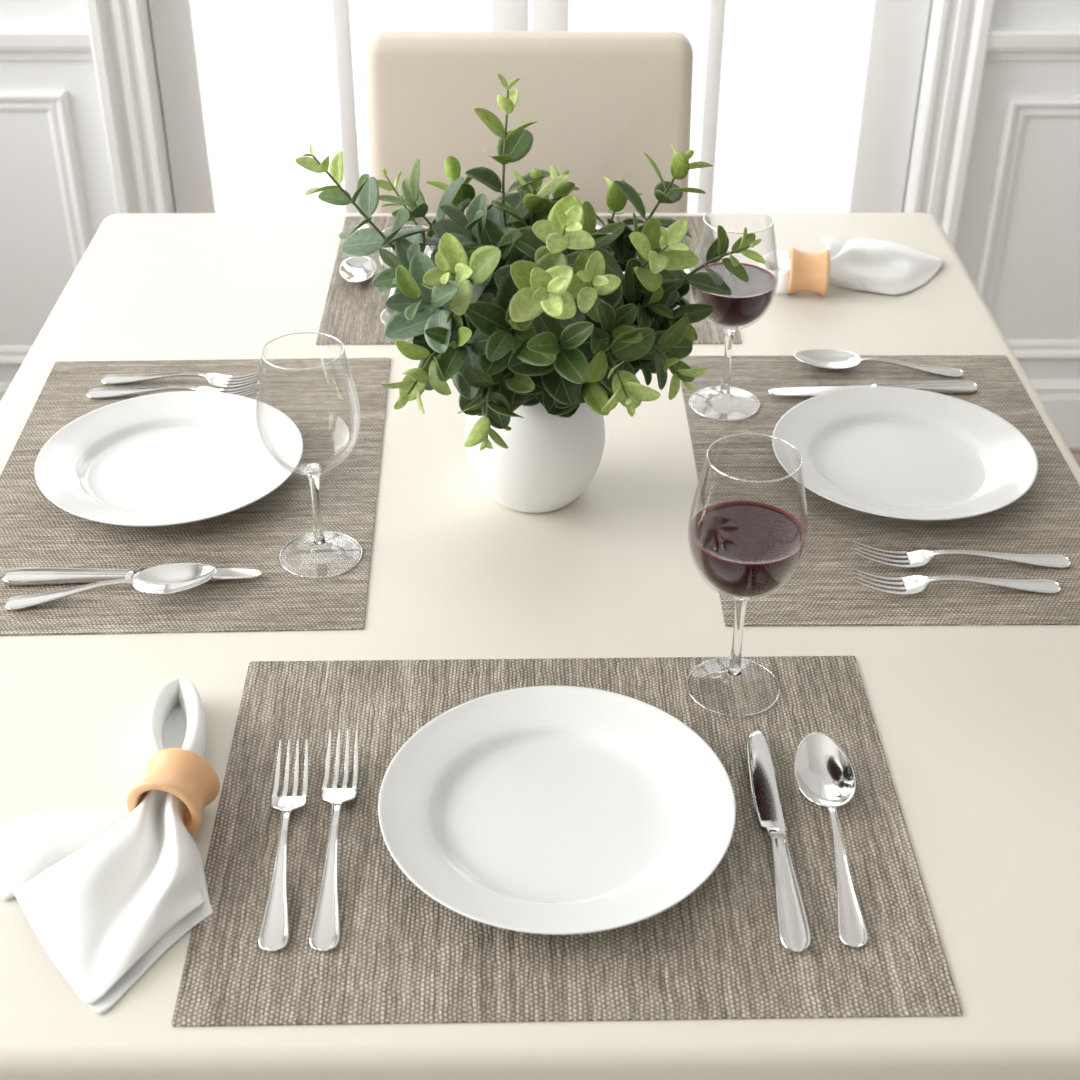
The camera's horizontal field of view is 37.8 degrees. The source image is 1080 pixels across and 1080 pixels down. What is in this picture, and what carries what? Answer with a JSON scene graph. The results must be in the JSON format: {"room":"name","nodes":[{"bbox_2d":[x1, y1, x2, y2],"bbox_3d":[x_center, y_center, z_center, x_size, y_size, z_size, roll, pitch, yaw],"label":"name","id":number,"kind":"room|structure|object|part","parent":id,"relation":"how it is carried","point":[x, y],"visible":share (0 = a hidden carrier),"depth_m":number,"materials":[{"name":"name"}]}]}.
{"room":"dining room","nodes":[
{"label":"dining room","id":0,"kind":"room"},
{"bbox_2d":[0,0,1079,382],"bbox_3d":[0.120,-1.341,2.262,4.300,2.700,0.140,0,34,-1],"label":"wall","id":1,"kind":"structure","parent":0,"point":[1037,296],"depth_m":2.67,"materials":[{"name":"white paint"}]},
{"bbox_2d":[0,383,10,401],"bbox_3d":[-1.375,-0.225,2.893,1.318,0.133,0.016,0,34,-1],"label":"baseboard","id":2,"kind":"structure","parent":1,"relation":"attached to","point":[4,387],"depth_m":2.86,"materials":[{"name":"white"}]},
{"bbox_2d":[0,90,90,364],"bbox_3d":[-1.279,-0.521,2.698,1.008,0.498,0.014,0,34,-1],"label":"trim","id":3,"kind":"structure","parent":1,"relation":"attached to","point":[53,102],"depth_m":2.63,"materials":[{"name":"white wood"}]},
{"bbox_2d":[0,26,93,59],"bbox_3d":[-1.372,-0.788,2.511,1.318,0.054,0.026,0,34,-1],"label":"trim","id":4,"kind":"structure","parent":1,"relation":"attached to","point":[16,42],"depth_m":2.51,"materials":[{"name":"white"}]},
{"bbox_2d":[85,0,168,213],"bbox_3d":[-0.671,-1.075,2.327,0.082,2.180,0.030,0,34,-1],"label":"trim","id":5,"kind":"structure","parent":1,"relation":"attached to","point":[116,27],"depth_m":2.57,"materials":[{"name":"white"}]},
{"bbox_2d":[148,0,528,212],"bbox_3d":[-0.322,-1.101,2.368,0.610,2.160,0.092,0,34,-1],"label":"window frame","id":6,"kind":"structure","parent":1,"relation":"in","point":[173,22],"depth_m":2.62,"materials":[{"name":"white"}]},
{"bbox_2d":[530,0,930,212],"bbox_3d":[0.309,-1.103,2.375,0.646,2.160,0.092,0,34,-1],"label":"window frame","id":7,"kind":"structure","parent":1,"relation":"in","point":[896,30],"depth_m":2.63,"materials":[{"name":"white"}]},
{"bbox_2d":[909,0,994,248],"bbox_3d":[0.677,-1.079,2.342,0.082,2.180,0.030,0,34,-1],"label":"trim","id":8,"kind":"structure","parent":1,"relation":"attached to","point":[962,27],"depth_m":2.59,"materials":[{"name":"white"}]},
{"bbox_2d":[976,97,1079,358],"bbox_3d":[1.344,-0.528,2.729,1.147,0.479,0.014,0,34,-1],"label":"trim","id":9,"kind":"structure","parent":1,"relation":"attached to","point":[1018,109],"depth_m":2.69,"materials":[{"name":"white wood"}]},
{"bbox_2d":[986,26,1079,59],"bbox_3d":[1.492,-0.798,2.544,1.552,0.054,0.026,0,34,-1],"label":"trim","id":10,"kind":"structure","parent":1,"relation":"attached to","point":[1005,42],"depth_m":2.52,"materials":[{"name":"white"}]},
{"bbox_2d":[1030,380,1079,446],"bbox_3d":[1.490,-0.235,2.926,1.552,0.133,0.016,0,34,-1],"label":"baseboard","id":11,"kind":"structure","parent":1,"relation":"attached to","point":[1060,398],"depth_m":2.90,"materials":[{"name":"white"}]},
{"bbox_2d":[1068,447,1079,466],"bbox_3d":[0.142,1.151,1.008,4.500,0.050,4.994,0,34,-1],"label":"floor","id":12,"kind":"structure","parent":0,"point":[1075,451],"depth_m":2.93,"materials":[{"name":"brown wood"}]},
{"bbox_2d":[365,31,692,212],"bbox_3d":[-0.013,-0.117,2.024,0.440,0.928,0.506,0,34,-1],"label":"dining chair","id":13,"kind":"object","parent":12,"relation":"on","point":[599,101],"visible":0.22,"depth_m":1.97,"materials":[{"name":"beige fabric"}]},
{"bbox_2d":[0,213,1079,1079],"bbox_3d":[-0.017,0.255,1.627,1.026,0.750,1.262,0,34,-1],"label":"dining table","id":14,"kind":"object","parent":12,"relation":"on","point":[978,726],"visible":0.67,"depth_m":1.20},
{"bbox_2d":[0,677,212,1013],"bbox_3d":[-0.259,0.181,1.029,0.184,0.036,0.230,23,40,30],"label":"napkin","id":15,"kind":"object","parent":14,"relation":"on","point":[106,893],"visible":0.91,"depth_m":0.99,"materials":[{"name":"white fabric"}]},
{"bbox_2d":[127,748,219,836],"bbox_3d":[-0.241,0.167,1.036,0.051,0.051,0.036,7,34,9],"label":"napkin ring","id":16,"kind":"object","parent":15,"relation":"attached to","point":[184,774],"visible":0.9,"depth_m":1.03,"materials":[{"name":"brown wood"}]},
{"bbox_2d":[0,358,390,635],"bbox_3d":[-0.315,-0.056,1.414,0.340,0.001,0.460,-1,34,-2],"label":"placemat","id":17,"kind":"object","parent":14,"relation":"on","point":[321,401],"visible":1,"depth_m":1.34,"materials":[{"name":"grey fabric"}]},
{"bbox_2d":[5,563,216,609],"bbox_3d":[-0.341,0.038,1.254,0.167,0.020,0.041,-3,34,-5],"label":"spoon","id":18,"kind":"object","parent":17,"relation":"on","point":[173,578],"visible":1,"depth_m":1.25,"materials":[{"name":"silver metal"}]},
{"bbox_3d":[-0.373,0.042,1.250,0.103,0.012,0.018,-6,34,-5],"label":"handle","id":19,"kind":"part","parent":18,"relation":"part of","materials":[{"name":"silver metal"}]},
{"bbox_2d":[132,563,216,594],"bbox_3d":[-0.290,0.033,1.257,0.068,0.012,0.042,-6,34,-5],"label":"bowl","id":20,"kind":"object","parent":18,"relation":"on","point":[173,578],"depth_m":1.26,"materials":[{"name":"silver metal"}]},
{"bbox_2d":[2,567,261,585],"bbox_3d":[-0.331,0.028,1.279,0.209,0.008,0.020,-1,34,-1],"label":"knife","id":21,"kind":"object","parent":17,"relation":"on","point":[26,575],"visible":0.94,"depth_m":1.28,"materials":[{"name":"silver metal"}]},
{"bbox_3d":[-0.384,0.029,1.277,0.102,0.007,0.020,0,34,0],"label":"handle","id":22,"kind":"part","parent":21,"relation":"part of","materials":[{"name":"silver metal"}]},
{"bbox_3d":[-0.278,0.027,1.280,0.104,0.002,0.019,0,34,0],"label":"blade","id":23,"kind":"part","parent":21,"relation":"part of","materials":[{"name":"silver metal"}]},
{"bbox_2d":[34,391,302,526],"bbox_3d":[-0.329,-0.068,1.411,0.234,0.022,0.234,0,34,-1],"label":"dinner plate","id":24,"kind":"object","parent":17,"relation":"on","point":[178,457],"visible":0.98,"depth_m":1.42,"materials":[{"name":"white ceramic"}]},
{"bbox_2d":[86,381,262,398],"bbox_3d":[-0.356,-0.146,1.531,0.173,0.017,0.024,2,34,3],"label":"fork","id":25,"kind":"object","parent":17,"relation":"on","point":[96,393],"visible":0.73,"depth_m":1.53,"materials":[{"name":"silver metal"}]},
{"bbox_3d":[-0.387,-0.145,1.534,0.110,0.012,0.019,2,34,3],"label":"handle","id":26,"kind":"part","parent":25,"relation":"part of","materials":[{"name":"silver metal"}]},
{"bbox_2d":[101,368,268,387],"bbox_3d":[-0.351,-0.161,1.554,0.167,0.017,0.024,3,34,4],"label":"fork","id":27,"kind":"object","parent":17,"relation":"on","point":[215,379],"visible":0.98,"depth_m":1.55,"materials":[{"name":"silver metal"}]},
{"bbox_3d":[-0.381,-0.161,1.558,0.106,0.012,0.019,3,34,4],"label":"handle","id":28,"kind":"part","parent":27,"relation":"part of","materials":[{"name":"silver metal"}]},
{"bbox_2d":[256,332,361,578],"bbox_3d":[-0.182,-0.066,1.258,0.081,0.190,0.081,5,34,7],"label":"wine glass","id":29,"kind":"object","parent":17,"relation":"on","point":[313,471],"visible":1,"depth_m":1.27,"materials":[{"name":"clear glass"}]},
{"bbox_2d":[256,332,360,475],"bbox_3d":[-0.182,-0.101,1.235,0.081,0.106,0.081,0,34,-1],"label":"bowl","id":30,"kind":"object","parent":29,"relation":"on","point":[311,469],"depth_m":1.24,"materials":[{"name":"clear glass"}]},
{"bbox_3d":[-0.182,-0.028,1.284,0.017,0.070,0.017,0,34,-1],"label":"stem","id":31,"kind":"part","parent":29,"relation":"part of","materials":[{"name":"clear glass"}]},
{"bbox_2d":[316,216,741,344],"bbox_3d":[-0.013,-0.299,1.781,0.443,0.001,0.344,0,34,-1],"label":"placemat","id":32,"kind":"object","parent":14,"relation":"on","point":[352,311],"visible":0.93,"depth_m":1.72,"materials":[{"name":"grey fabric"}]},
{"bbox_2d":[339,225,375,282],"bbox_3d":[-0.206,-0.330,1.812,0.041,0.012,0.185,-1,34,-2],"label":"spoon","id":33,"kind":"object","parent":32,"relation":"on","point":[352,269],"visible":0.82,"depth_m":1.78,"materials":[{"name":"silver metal"}]},
{"bbox_2d":[339,256,375,282],"bbox_3d":[-0.204,-0.300,1.766,0.042,0.012,0.075,-2,34,-3],"label":"bowl","id":34,"kind":"object","parent":33,"relation":"on","point":[353,269],"depth_m":1.78,"materials":[{"name":"silver metal"}]},
{"bbox_2d":[387,288,395,298],"bbox_3d":[-0.151,-0.307,1.782,0.020,0.008,0.203,3,34,3],"label":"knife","id":35,"kind":"object","parent":32,"relation":"on","point":[392,290],"visible":0.02,"depth_m":1.73,"materials":[{"name":"silver metal"}]},
{"bbox_2d":[371,226,428,324],"bbox_3d":[-0.137,-0.277,1.663,0.084,0.091,0.084,0,34,-1],"label":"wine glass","id":36,"kind":"object","parent":32,"relation":"on","point":[424,226],"visible":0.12,"depth_m":1.65,"materials":[{"name":"clear glass"}]},
{"bbox_2d":[424,225,624,273],"bbox_3d":[-0.013,-0.312,1.779,0.234,0.022,0.234,0,34,-1],"label":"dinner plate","id":37,"kind":"object","parent":32,"relation":"on","point":[428,251],"visible":0.02,"depth_m":1.78,"materials":[{"name":"white ceramic"}]},
{"bbox_2d":[465,403,604,512],"bbox_3d":[-0.004,-0.092,1.365,0.122,0.117,0.122,0,34,-1],"label":"vase","id":38,"kind":"object","parent":14,"relation":"on","point":[549,460],"visible":0.56,"depth_m":1.32,"materials":[{"name":"white ceramic"}]},
{"bbox_2d":[295,74,764,450],"bbox_3d":[-0.010,-0.189,1.264,0.317,0.332,0.320,-21,39,-28],"label":"plant","id":39,"kind":"object","parent":38,"relation":"in","point":[517,302],"visible":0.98,"depth_m":1.20,"materials":[{"name":"green plant"}]},
{"bbox_3d":[-0.086,-0.176,1.276,0.176,0.298,0.004,-10,35,-15],"label":"stem","id":40,"kind":"part","parent":39,"relation":"part of","materials":[{"name":"green plant"}]},
{"bbox_3d":[-0.067,-0.183,1.344,0.147,0.235,0.010,18,38,24],"label":"stem","id":41,"kind":"part","parent":39,"relation":"part of","materials":[{"name":"green plant"}]},
{"bbox_3d":[-0.050,-0.097,1.271,0.004,0.172,0.181,19,38,26],"label":"stem","id":42,"kind":"part","parent":39,"relation":"part of","materials":[{"name":"green plant"}]},
{"bbox_3d":[-0.051,-0.166,1.308,0.098,0.245,0.007,-5,34,-8],"label":"stem","id":43,"kind":"part","parent":39,"relation":"part of","materials":[{"name":"green plant"}]},
{"bbox_3d":[-0.048,-0.123,1.270,0.009,0.216,0.155,21,39,28],"label":"stem","id":44,"kind":"part","parent":39,"relation":"part of","materials":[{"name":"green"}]},
{"bbox_3d":[-0.030,-0.154,1.298,0.071,0.237,0.008,-26,42,-34],"label":"stem","id":45,"kind":"part","parent":39,"relation":"part of","materials":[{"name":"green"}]},
{"bbox_3d":[-0.023,-0.088,1.286,0.004,0.141,0.144,9,35,13],"label":"stem","id":46,"kind":"part","parent":39,"relation":"part of","materials":[{"name":"green plant"}]},
{"bbox_3d":[-0.017,-0.207,1.302,0.011,0.321,0.039,-25,41,-33],"label":"stem","id":47,"kind":"part","parent":39,"relation":"part of","materials":[{"name":"green plant"}]},
{"bbox_3d":[-0.006,-0.174,1.324,0.007,0.242,0.027,0,34,-1],"label":"stem","id":48,"kind":"part","parent":39,"relation":"part of","materials":[{"name":"green plant"}]},
{"bbox_3d":[0.031,-0.095,1.271,0.005,0.168,0.172,-14,36,-20],"label":"stem","id":49,"kind":"part","parent":39,"relation":"part of","materials":[{"name":"green plant"}]},
{"bbox_3d":[0.035,-0.155,1.326,0.083,0.207,0.004,-2,34,-3],"label":"stem","id":50,"kind":"part","parent":39,"relation":"part of","materials":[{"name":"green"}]},
{"bbox_3d":[0.057,-0.186,1.324,0.130,0.261,0.007,-10,35,-15],"label":"stem","id":51,"kind":"part","parent":39,"relation":"part of","materials":[{"name":"green plant"}]},
{"bbox_3d":[0.049,-0.147,1.284,0.133,0.241,0.017,25,41,32],"label":"stem","id":52,"kind":"part","parent":39,"relation":"part of","materials":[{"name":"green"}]},
{"bbox_3d":[0.054,-0.100,1.284,0.009,0.163,0.174,-26,42,-34],"label":"stem","id":53,"kind":"part","parent":39,"relation":"part of","materials":[{"name":"green plant"}]},
{"bbox_3d":[0.077,-0.146,1.282,0.183,0.241,0.010,16,37,22],"label":"stem","id":54,"kind":"part","parent":39,"relation":"part of","materials":[{"name":"green plant"}]},
{"bbox_2d":[172,656,961,1026],"bbox_3d":[0.013,0.185,1.056,0.460,0.001,0.340,0,34,-1],"label":"placemat","id":55,"kind":"object","parent":14,"relation":"on","point":[401,956],"visible":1,"depth_m":0.99,"materials":[{"name":"grey fabric"}]},
{"bbox_2d":[258,739,307,951],"bbox_3d":[-0.166,0.194,1.024,0.024,0.017,0.177,-1,34,-3],"label":"fork","id":56,"kind":"object","parent":55,"relation":"on","point":[274,934],"visible":1,"depth_m":1.00,"materials":[{"name":"silver metal"}]},
{"bbox_3d":[-0.165,0.214,0.998,0.019,0.012,0.112,-1,34,-2],"label":"handle","id":57,"kind":"part","parent":56,"relation":"part of","materials":[{"name":"silver metal"}]},
{"bbox_2d":[309,729,357,950],"bbox_3d":[-0.134,0.191,1.028,0.024,0.017,0.187,-1,34,-2],"label":"fork","id":58,"kind":"object","parent":55,"relation":"on","point":[325,934],"visible":1,"depth_m":1.01,"materials":[{"name":"silver metal"}]},
{"bbox_3d":[-0.133,0.212,1.001,0.019,0.012,0.119,-1,34,-2],"label":"handle","id":59,"kind":"part","parent":58,"relation":"part of","materials":[{"name":"silver metal"}]},
{"bbox_2d":[378,685,735,934],"bbox_3d":[0.011,0.179,1.044,0.234,0.022,0.234,0,34,-1],"label":"dinner plate","id":60,"kind":"object","parent":55,"relation":"on","point":[547,810],"visible":1,"depth_m":1.05,"materials":[{"name":"white ceramic"}]},
{"bbox_2d":[686,433,807,716],"bbox_3d":[0.144,0.027,1.113,0.082,0.199,0.082,24,41,31],"label":"wine glass","id":61,"kind":"object","parent":55,"relation":"on","point":[745,550],"visible":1,"depth_m":1.08,"materials":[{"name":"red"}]},
{"bbox_3d":[0.143,0.067,1.140,0.017,0.073,0.017,0,34,-1],"label":"stem","id":62,"kind":"part","parent":61,"relation":"part of","materials":[{"name":"clear glass"}]},
{"bbox_2d":[688,435,807,600],"bbox_3d":[0.144,-0.010,1.089,0.082,0.111,0.082,0,34,-1],"label":"bowl","id":63,"kind":"object","parent":61,"relation":"on","point":[745,550],"depth_m":1.08,"materials":[{"name":"clear glass"}]},
{"bbox_2d":[747,731,810,951],"bbox_3d":[0.154,0.192,1.036,0.020,0.008,0.200,0,34,-1],"label":"knife","id":64,"kind":"object","parent":55,"relation":"on","point":[793,930],"visible":1,"depth_m":1.02,"materials":[{"name":"silver metal"}]},
{"bbox_3d":[0.153,0.164,1.078,0.019,0.002,0.100,0,34,0],"label":"blade","id":65,"kind":"part","parent":64,"relation":"part of","materials":[{"name":"silver metal"}]},
{"bbox_3d":[0.156,0.221,0.994,0.020,0.007,0.097,0,34,0],"label":"handle","id":66,"kind":"part","parent":64,"relation":"part of","materials":[{"name":"silver metal"}]},
{"bbox_2d":[794,732,867,946],"bbox_3d":[0.194,0.192,1.033,0.041,0.012,0.186,0,34,0],"label":"spoon","id":67,"kind":"object","parent":55,"relation":"on","point":[824,774],"visible":1,"depth_m":1.07,"materials":[{"name":"silver metal"}]},
{"bbox_2d":[794,732,855,806],"bbox_3d":[0.194,0.160,1.080,0.042,0.012,0.075,1,34,1],"label":"bowl","id":68,"kind":"object","parent":67,"relation":"on","point":[824,774],"depth_m":1.08,"materials":[{"name":"silver metal"}]},
{"bbox_3d":[0.193,0.212,1.004,0.018,0.012,0.114,1,34,1],"label":"handle","id":69,"kind":"part","parent":67,"relation":"part of","materials":[{"name":"silver metal"}]},
{"bbox_2d":[758,235,943,294],"bbox_3d":[0.351,-0.314,1.772,0.149,0.037,0.219,28,42,35],"label":"napkin","id":70,"kind":"object","parent":14,"relation":"on","point":[872,265],"visible":0.8,"depth_m":1.76,"materials":[{"name":"white fabric"}]},
{"bbox_2d":[787,247,829,295],"bbox_3d":[0.294,-0.295,1.731,0.042,0.051,0.051,3,34,4],"label":"napkin ring","id":71,"kind":"object","parent":70,"relation":"attached to","point":[809,271],"visible":0.96,"depth_m":1.71,"materials":[{"name":"brown wood"}]},
{"bbox_2d":[680,355,1079,625],"bbox_3d":[0.312,-0.061,1.426,0.340,0.001,0.460,0,34,-1],"label":"placemat","id":72,"kind":"object","parent":14,"relation":"on","point":[823,590],"visible":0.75,"depth_m":1.36,"materials":[{"name":"grey fabric"}]},
{"bbox_2d":[689,206,778,420],"bbox_3d":[0.179,-0.211,1.477,0.081,0.190,0.081,27,42,34],"label":"wine glass","id":73,"kind":"object","parent":72,"relation":"on","point":[747,301],"visible":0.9,"depth_m":1.45,"materials":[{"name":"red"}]},
{"bbox_3d":[0.179,-0.172,1.503,0.017,0.070,0.017,0,34,-1],"label":"stem","id":74,"kind":"part","parent":73,"relation":"part of","materials":[{"name":"clear glass"}]},
{"bbox_2d":[690,206,778,329],"bbox_3d":[0.179,-0.246,1.454,0.081,0.106,0.081,0,34,-1],"label":"bowl","id":75,"kind":"object","parent":73,"relation":"on","point":[747,301],"depth_m":1.44,"materials":[{"name":"clear glass"}]},
{"bbox_2d":[768,380,977,395],"bbox_3d":[0.327,-0.147,1.546,0.208,0.008,0.020,-3,34,-4],"label":"knife","id":76,"kind":"object","parent":72,"relation":"on","point":[947,386],"visible":0.73,"depth_m":1.55,"materials":[{"name":"silver metal"}]},
{"bbox_3d":[0.275,-0.146,1.542,0.104,0.002,0.019,-2,34,-3],"label":"blade","id":77,"kind":"part","parent":76,"relation":"part of","materials":[{"name":"silver metal"}]},
{"bbox_3d":[0.380,-0.150,1.551,0.101,0.007,0.020,-2,34,-3],"label":"handle","id":78,"kind":"part","parent":76,"relation":"part of","materials":[{"name":"silver metal"}]},
{"bbox_2d":[794,349,962,377],"bbox_3d":[0.340,-0.177,1.587,0.169,0.012,0.041,3,34,4],"label":"spoon","id":79,"kind":"object","parent":72,"relation":"on","point":[827,359],"visible":1,"depth_m":1.59,"materials":[{"name":"silver metal"}]},
{"bbox_2d":[794,349,860,369],"bbox_3d":[0.290,-0.180,1.590,0.068,0.012,0.042,4,34,5],"label":"bowl","id":80,"kind":"object","parent":79,"relation":"on","point":[827,359],"depth_m":1.60,"materials":[{"name":"silver metal"}]},
{"bbox_3d":[0.372,-0.175,1.583,0.104,0.012,0.018,4,34,5],"label":"handle","id":81,"kind":"part","parent":79,"relation":"part of","materials":[{"name":"silver metal"}]},
{"bbox_2d":[772,387,1037,519],"bbox_3d":[0.327,-0.073,1.423,0.234,0.022,0.234,0,34,-1],"label":"dinner plate","id":82,"kind":"object","parent":72,"relation":"on","point":[893,452],"visible":1,"depth_m":1.43,"materials":[{"name":"white ceramic"}]},
{"bbox_2d":[851,568,1060,594],"bbox_3d":[0.335,0.033,1.268,0.169,0.017,0.024,-1,34,-2],"label":"fork","id":83,"kind":"object","parent":72,"relation":"on","point":[913,584],"visible":1,"depth_m":1.27,"materials":[{"name":"silver metal"}]},
{"bbox_3d":[0.366,0.035,1.270,0.108,0.012,0.019,-1,34,-2],"label":"handle","id":84,"kind":"part","parent":83,"relation":"part of","materials":[{"name":"silver metal"}]},
{"bbox_2d":[853,541,1070,568],"bbox_3d":[0.348,0.013,1.299,0.180,0.017,0.024,0,34,-1],"label":"fork","id":85,"kind":"object","parent":72,"relation":"on","point":[917,557],"visible":1,"depth_m":1.30,"materials":[{"name":"silver metal"}]},
{"bbox_3d":[0.381,0.014,1.301,0.114,0.012,0.019,0,34,-1],"label":"handle","id":86,"kind":"part","parent":85,"relation":"part of","materials":[{"name":"silver metal"}]},
{"label":"outside","id":87,"kind":"structure","parent":0,"visible":0},
{"bbox_2d":[194,0,868,212],"bbox_3d":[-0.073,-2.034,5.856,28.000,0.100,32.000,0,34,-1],"label":"window","id":88,"kind":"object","parent":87,"point":[791,72],"depth_m":4.80,"materials":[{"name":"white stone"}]}
]}

